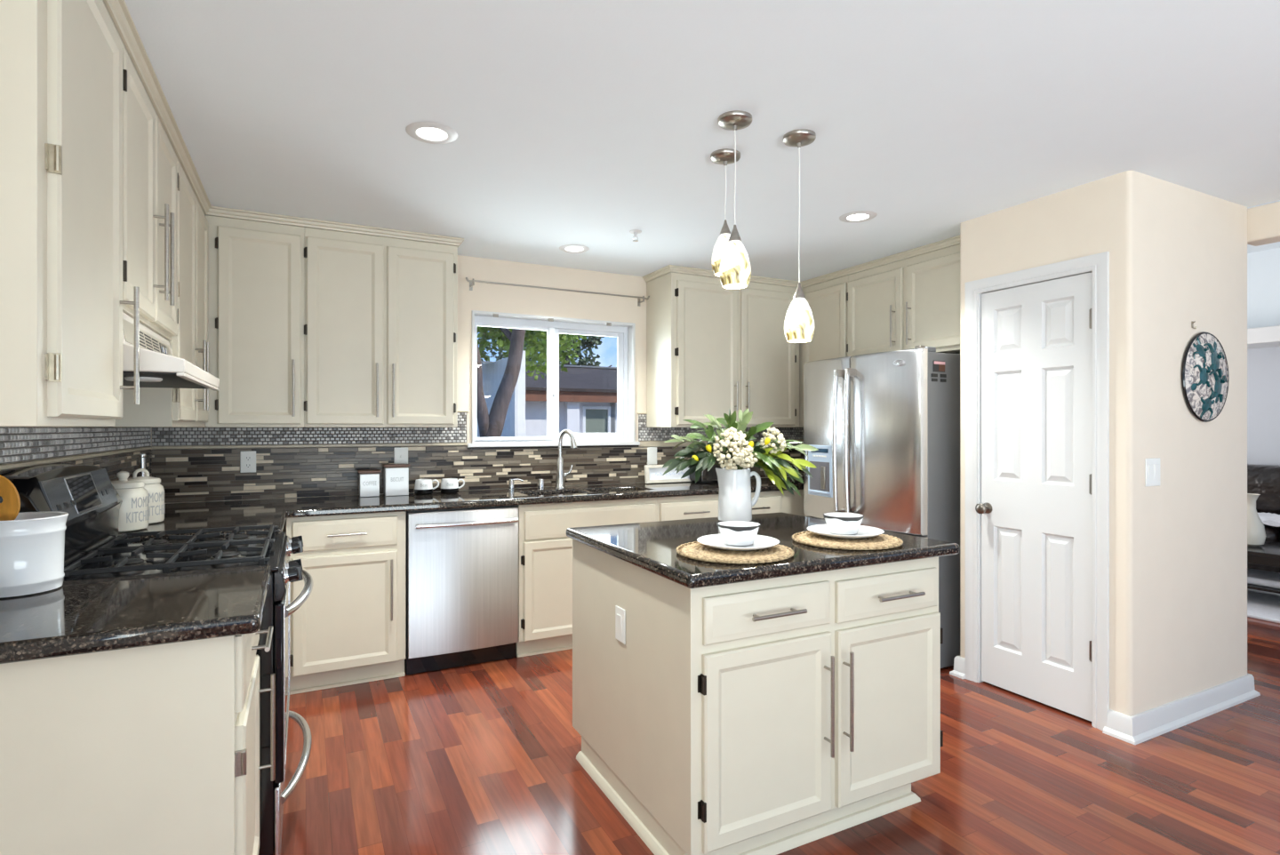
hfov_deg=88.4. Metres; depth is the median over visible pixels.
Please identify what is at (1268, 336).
trim
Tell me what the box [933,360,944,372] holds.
magnet
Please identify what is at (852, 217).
diffuser
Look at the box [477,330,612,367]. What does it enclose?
tree
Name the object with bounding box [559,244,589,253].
recessed light
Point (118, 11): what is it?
trim
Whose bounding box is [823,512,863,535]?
bowl
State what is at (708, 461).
leafy branch
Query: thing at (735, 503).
pitcher
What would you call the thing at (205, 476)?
backsplash
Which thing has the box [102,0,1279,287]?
ceiling
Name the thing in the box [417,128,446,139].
diffuser
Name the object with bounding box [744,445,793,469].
leafy branch
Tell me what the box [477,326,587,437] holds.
tree
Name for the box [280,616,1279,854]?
floor
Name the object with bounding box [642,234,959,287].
trim
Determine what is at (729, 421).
leafy branch
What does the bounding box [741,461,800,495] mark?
leafy branch
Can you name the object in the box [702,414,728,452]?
leafy branch
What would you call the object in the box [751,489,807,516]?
base cabinet
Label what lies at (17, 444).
mosaic
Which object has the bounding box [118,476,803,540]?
countertop
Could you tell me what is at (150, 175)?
upper cabinet
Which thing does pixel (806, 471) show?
leafy branch
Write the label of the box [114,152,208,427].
upper cabinet
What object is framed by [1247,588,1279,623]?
rug
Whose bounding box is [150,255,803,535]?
wall
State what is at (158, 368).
range hood
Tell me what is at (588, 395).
house
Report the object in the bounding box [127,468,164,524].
canister
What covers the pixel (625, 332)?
window
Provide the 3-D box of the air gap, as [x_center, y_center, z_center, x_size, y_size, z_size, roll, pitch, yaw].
[-0.643,0.364,4.272,0.042,0.064,0.042,0,0,-27]
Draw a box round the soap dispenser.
[507,478,523,490]
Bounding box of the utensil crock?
[0,511,68,598]
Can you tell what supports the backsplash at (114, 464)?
attached to the wall at (0, 427)
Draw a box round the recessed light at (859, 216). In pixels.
[839,210,877,222]
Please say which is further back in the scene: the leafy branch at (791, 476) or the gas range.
the leafy branch at (791, 476)
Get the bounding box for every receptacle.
[244,456,251,461]
[244,463,251,468]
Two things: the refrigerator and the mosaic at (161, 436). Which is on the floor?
the refrigerator
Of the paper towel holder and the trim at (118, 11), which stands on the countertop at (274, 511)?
the paper towel holder
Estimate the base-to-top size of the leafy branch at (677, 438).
0.304 m
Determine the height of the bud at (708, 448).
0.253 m
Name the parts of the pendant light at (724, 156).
lamp shade, cord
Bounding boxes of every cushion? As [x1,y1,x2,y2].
[1247,464,1279,514]
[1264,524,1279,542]
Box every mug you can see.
[414,479,439,495]
[440,478,464,493]
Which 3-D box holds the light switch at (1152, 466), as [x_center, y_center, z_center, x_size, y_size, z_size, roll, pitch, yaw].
[2.204,0.192,2.825,0.115,0.120,0.010,0,0,-27]
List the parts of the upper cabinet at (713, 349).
door, handle, handle, door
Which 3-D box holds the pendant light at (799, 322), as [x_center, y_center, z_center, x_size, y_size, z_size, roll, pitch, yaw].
[0.591,-0.701,2.440,0.120,0.759,0.120,0,0,-27]
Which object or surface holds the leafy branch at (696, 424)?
on the leafy branch at (675, 462)
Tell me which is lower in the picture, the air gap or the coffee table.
the coffee table
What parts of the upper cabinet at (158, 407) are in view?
door, door, handle, handle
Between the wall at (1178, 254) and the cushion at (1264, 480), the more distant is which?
the cushion at (1264, 480)
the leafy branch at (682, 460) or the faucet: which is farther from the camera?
the faucet
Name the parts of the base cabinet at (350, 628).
drawer, door, handle, handle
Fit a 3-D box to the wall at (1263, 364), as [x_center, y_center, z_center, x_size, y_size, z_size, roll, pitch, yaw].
[6.883,-0.290,4.356,0.180,3.200,7.130,0,0,-27]
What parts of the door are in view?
knob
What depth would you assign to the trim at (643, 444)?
3.59 m
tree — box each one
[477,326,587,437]
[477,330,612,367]
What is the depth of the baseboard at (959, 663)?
3.46 m
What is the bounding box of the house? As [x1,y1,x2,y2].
[477,360,616,437]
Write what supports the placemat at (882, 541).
on the island countertop at (651, 547)
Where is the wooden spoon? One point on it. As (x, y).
(10, 507)
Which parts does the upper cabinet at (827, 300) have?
door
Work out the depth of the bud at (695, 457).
2.77 m
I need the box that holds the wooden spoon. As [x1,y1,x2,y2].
[0,475,20,520]
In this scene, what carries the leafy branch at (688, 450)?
on the leafy branch at (675, 462)
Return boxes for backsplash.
[0,449,151,480]
[152,444,803,503]
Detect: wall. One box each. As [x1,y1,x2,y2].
[0,426,146,470]
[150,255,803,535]
[960,170,1247,716]
[1247,247,1279,465]
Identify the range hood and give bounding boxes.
[122,312,219,391]
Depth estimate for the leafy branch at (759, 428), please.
2.81 m
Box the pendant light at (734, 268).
[717,110,751,288]
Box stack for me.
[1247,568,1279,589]
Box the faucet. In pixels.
[554,429,576,488]
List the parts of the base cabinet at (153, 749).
drawer, door, handle, handle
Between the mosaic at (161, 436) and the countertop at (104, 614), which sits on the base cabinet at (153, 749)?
the countertop at (104, 614)
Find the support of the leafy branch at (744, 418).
attached to the cluster at (739, 436)
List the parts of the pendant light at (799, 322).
lamp shade, cord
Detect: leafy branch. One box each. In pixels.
[661,447,724,473]
[662,450,724,475]
[664,434,718,450]
[673,442,717,456]
[674,453,724,471]
[680,451,717,483]
[682,419,726,456]
[685,430,727,455]
[690,448,732,471]
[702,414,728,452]
[716,409,737,463]
[728,429,756,452]
[735,408,752,465]
[736,422,773,466]
[737,446,782,474]
[738,460,786,495]
[739,453,799,481]
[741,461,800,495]
[742,453,813,478]
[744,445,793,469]
[755,439,801,449]
[760,440,817,456]
[760,460,794,495]
[763,445,815,470]
[764,463,803,483]
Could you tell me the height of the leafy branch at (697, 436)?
0.324 m
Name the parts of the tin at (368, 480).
lid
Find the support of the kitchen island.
on the floor
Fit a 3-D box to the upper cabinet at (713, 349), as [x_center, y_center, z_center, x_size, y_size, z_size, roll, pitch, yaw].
[0.630,-0.521,4.784,1.098,1.038,0.419,0,0,-27]
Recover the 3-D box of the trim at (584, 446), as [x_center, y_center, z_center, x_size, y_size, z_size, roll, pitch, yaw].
[-0.549,0.132,4.414,1.210,0.015,0.011,0,0,-27]
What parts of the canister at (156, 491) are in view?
lid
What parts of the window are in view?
sash, sill, sash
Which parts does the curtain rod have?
rod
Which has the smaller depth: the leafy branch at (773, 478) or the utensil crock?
the utensil crock
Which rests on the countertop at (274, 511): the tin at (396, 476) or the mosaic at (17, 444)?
the tin at (396, 476)
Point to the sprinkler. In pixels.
(635, 232)
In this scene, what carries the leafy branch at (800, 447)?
on the leafy branch at (806, 471)
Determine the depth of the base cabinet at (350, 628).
3.31 m
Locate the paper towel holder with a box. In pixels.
[137,453,146,476]
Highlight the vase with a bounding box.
[1247,493,1266,546]
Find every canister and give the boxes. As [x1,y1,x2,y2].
[110,471,148,532]
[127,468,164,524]
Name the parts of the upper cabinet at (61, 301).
door, handle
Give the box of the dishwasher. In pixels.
[405,505,518,675]
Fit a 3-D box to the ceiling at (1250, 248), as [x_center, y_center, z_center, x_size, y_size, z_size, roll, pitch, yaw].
[5.194,-1.445,3.498,3.970,0.690,7.130,0,0,-27]
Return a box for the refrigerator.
[803,345,959,668]
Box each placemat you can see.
[676,541,794,564]
[792,530,903,550]
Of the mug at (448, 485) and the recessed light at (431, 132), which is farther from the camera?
the mug at (448, 485)
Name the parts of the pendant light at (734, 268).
lamp shade, cord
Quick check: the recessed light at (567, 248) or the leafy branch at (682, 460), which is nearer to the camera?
the leafy branch at (682, 460)
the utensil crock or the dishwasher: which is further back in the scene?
the dishwasher
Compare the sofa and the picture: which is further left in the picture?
the picture
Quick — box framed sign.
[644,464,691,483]
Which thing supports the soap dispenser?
on the countertop at (274, 511)
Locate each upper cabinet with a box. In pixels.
[0,0,139,426]
[114,26,178,340]
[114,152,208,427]
[205,215,304,427]
[304,227,457,427]
[646,272,799,427]
[799,275,848,427]
[846,244,959,356]
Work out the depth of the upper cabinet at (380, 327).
3.56 m
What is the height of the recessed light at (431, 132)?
0.006 m
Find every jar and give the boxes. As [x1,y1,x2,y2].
[115,487,148,532]
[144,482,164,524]
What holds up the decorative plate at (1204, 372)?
attached to the wall at (1178, 254)
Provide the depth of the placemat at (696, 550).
2.04 m
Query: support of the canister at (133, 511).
on the countertop at (274, 511)
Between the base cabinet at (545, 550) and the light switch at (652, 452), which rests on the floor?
the base cabinet at (545, 550)
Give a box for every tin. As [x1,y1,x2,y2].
[357,469,381,496]
[382,463,410,495]
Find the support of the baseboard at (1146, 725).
attached to the wall at (1178, 254)
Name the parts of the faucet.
spout, lever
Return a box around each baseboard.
[949,655,965,679]
[1102,673,1260,744]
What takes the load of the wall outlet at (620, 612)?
attached to the kitchen island
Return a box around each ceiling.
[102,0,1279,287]
[1247,200,1279,253]
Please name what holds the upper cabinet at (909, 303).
attached to the wall
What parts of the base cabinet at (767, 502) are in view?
handle, drawer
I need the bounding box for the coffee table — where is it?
[1247,540,1279,593]
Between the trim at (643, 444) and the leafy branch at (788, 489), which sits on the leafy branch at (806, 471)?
the leafy branch at (788, 489)
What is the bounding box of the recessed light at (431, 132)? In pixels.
[405,121,457,143]
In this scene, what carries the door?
in the wall at (1178, 254)
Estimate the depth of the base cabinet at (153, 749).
1.33 m
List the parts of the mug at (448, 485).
handle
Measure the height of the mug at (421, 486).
0.086 m
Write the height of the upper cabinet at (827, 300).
1.038 m
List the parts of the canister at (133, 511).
lid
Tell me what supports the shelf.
attached to the coffee table
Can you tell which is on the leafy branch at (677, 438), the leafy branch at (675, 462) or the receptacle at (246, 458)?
the leafy branch at (675, 462)
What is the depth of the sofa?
5.71 m
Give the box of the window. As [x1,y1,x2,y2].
[467,310,639,447]
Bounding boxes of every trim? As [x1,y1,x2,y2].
[0,410,803,470]
[103,0,463,247]
[467,445,638,449]
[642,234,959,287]
[1247,325,1279,349]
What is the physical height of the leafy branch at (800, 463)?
0.263 m
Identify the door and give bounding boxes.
[965,251,1109,731]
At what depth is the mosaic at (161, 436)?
3.81 m
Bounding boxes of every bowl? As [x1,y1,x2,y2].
[716,520,760,545]
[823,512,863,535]
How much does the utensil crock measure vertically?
0.181 m
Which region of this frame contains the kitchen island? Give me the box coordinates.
[572,539,943,854]
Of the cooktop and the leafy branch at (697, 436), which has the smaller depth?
the cooktop
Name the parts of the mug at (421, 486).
handle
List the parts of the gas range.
console panel, vent rail, burner, burner, burner, burner, drawer, oven door, control panel, oven trim, knob, knob, drawer handle, knob, knob, oven handle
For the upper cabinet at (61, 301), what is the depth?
1.27 m
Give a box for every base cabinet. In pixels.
[0,625,275,854]
[286,512,405,695]
[516,497,657,657]
[657,494,718,521]
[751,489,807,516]
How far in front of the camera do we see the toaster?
4.68 m
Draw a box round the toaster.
[689,458,726,483]
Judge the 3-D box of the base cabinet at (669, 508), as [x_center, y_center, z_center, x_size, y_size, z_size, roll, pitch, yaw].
[0.216,0.873,4.456,0.497,0.874,0.629,0,0,-27]
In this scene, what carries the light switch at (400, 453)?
attached to the backsplash at (205, 476)
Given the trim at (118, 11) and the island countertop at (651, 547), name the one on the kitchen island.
the island countertop at (651, 547)
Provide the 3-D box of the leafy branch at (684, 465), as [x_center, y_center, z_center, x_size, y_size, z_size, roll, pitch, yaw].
[0.284,0.219,2.820,0.291,0.234,0.146,0,0,-27]
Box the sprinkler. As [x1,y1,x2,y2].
[629,229,641,241]
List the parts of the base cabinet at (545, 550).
door, drawer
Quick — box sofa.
[1247,464,1279,573]
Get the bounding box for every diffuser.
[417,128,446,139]
[565,247,582,251]
[847,214,868,220]
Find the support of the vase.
on the coffee table
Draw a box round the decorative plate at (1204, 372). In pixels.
[1181,331,1229,422]
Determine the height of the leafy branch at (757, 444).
0.286 m
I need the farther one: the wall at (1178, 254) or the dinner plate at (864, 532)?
the wall at (1178, 254)
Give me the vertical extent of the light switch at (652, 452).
0.125 m
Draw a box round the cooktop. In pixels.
[64,531,285,581]
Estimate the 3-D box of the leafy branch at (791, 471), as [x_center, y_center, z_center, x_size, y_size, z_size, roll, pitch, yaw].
[0.533,0.222,2.807,0.288,0.228,0.111,0,0,21]
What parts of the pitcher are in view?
handle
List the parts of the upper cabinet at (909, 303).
door, handle, handle, door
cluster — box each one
[712,426,748,470]
[736,445,758,469]
[760,427,787,453]
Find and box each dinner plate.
[696,534,779,551]
[807,524,884,538]
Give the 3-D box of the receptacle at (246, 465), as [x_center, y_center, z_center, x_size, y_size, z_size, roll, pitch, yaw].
[-2.141,0.208,3.595,0.034,0.028,0.002,0,0,-27]
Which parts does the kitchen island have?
shoe moulding, drawer, door, handle, handle, handle, drawer, door, handle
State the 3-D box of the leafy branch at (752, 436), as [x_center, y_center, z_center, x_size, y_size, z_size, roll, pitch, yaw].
[0.435,0.167,2.907,0.144,0.337,0.105,0,0,19]
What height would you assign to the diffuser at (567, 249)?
0.003 m
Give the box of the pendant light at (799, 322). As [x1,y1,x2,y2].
[783,128,815,342]
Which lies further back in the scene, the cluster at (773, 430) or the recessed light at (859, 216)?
the recessed light at (859, 216)
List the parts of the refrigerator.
door, handle, handle mount, handle, handle mount, freezer drawer, door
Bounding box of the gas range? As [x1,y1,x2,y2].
[0,464,313,854]
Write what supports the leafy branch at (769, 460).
attached to the cluster at (739, 436)
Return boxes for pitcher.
[715,467,760,521]
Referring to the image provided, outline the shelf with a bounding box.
[1247,584,1279,593]
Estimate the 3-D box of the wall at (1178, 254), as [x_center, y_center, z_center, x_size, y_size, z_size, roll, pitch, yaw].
[2.338,0.115,3.356,1.050,2.390,0.815,0,0,-27]
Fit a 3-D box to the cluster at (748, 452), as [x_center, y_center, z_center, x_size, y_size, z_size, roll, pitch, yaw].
[0.435,0.200,2.791,0.096,0.250,0.154,0,0,-27]
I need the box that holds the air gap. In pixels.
[537,478,543,488]
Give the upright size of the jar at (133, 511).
0.162 m
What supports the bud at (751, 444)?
on the leafy branch at (682, 460)
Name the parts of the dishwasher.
handle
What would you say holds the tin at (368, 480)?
on the countertop at (274, 511)
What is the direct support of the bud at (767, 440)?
on the leafy branch at (682, 460)
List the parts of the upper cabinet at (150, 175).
door, handle, door, handle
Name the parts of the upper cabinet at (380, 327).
door, handle, handle, door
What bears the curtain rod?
attached to the wall at (484, 296)
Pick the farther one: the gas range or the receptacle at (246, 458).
the receptacle at (246, 458)
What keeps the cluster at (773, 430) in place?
on the leafy branch at (791, 476)
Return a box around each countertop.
[0,564,271,663]
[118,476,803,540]
[566,512,959,588]
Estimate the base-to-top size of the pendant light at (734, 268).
0.587 m
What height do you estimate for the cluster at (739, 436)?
0.327 m
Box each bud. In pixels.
[691,455,725,466]
[705,444,724,461]
[737,440,753,466]
[738,437,770,468]
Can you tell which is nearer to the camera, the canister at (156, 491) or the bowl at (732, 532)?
the bowl at (732, 532)
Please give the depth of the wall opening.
3.19 m
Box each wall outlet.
[240,451,255,472]
[615,605,625,644]
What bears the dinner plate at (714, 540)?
on the placemat at (696, 550)
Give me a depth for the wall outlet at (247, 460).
3.59 m
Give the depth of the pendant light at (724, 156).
2.58 m
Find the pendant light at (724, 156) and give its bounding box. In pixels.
[710,148,740,276]
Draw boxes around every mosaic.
[0,427,151,463]
[152,412,803,446]
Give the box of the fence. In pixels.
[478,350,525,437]
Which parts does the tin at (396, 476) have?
lid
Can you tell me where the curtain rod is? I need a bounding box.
[465,277,649,306]
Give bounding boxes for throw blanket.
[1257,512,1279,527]
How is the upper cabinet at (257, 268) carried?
attached to the wall at (484, 296)
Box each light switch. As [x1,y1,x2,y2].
[393,447,407,463]
[647,447,656,464]
[1144,457,1159,487]
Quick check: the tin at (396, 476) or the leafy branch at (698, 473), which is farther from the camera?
the tin at (396, 476)
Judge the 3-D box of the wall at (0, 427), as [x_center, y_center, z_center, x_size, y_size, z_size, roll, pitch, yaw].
[-1.019,0.115,0.262,0.140,2.390,6.990,0,0,-27]

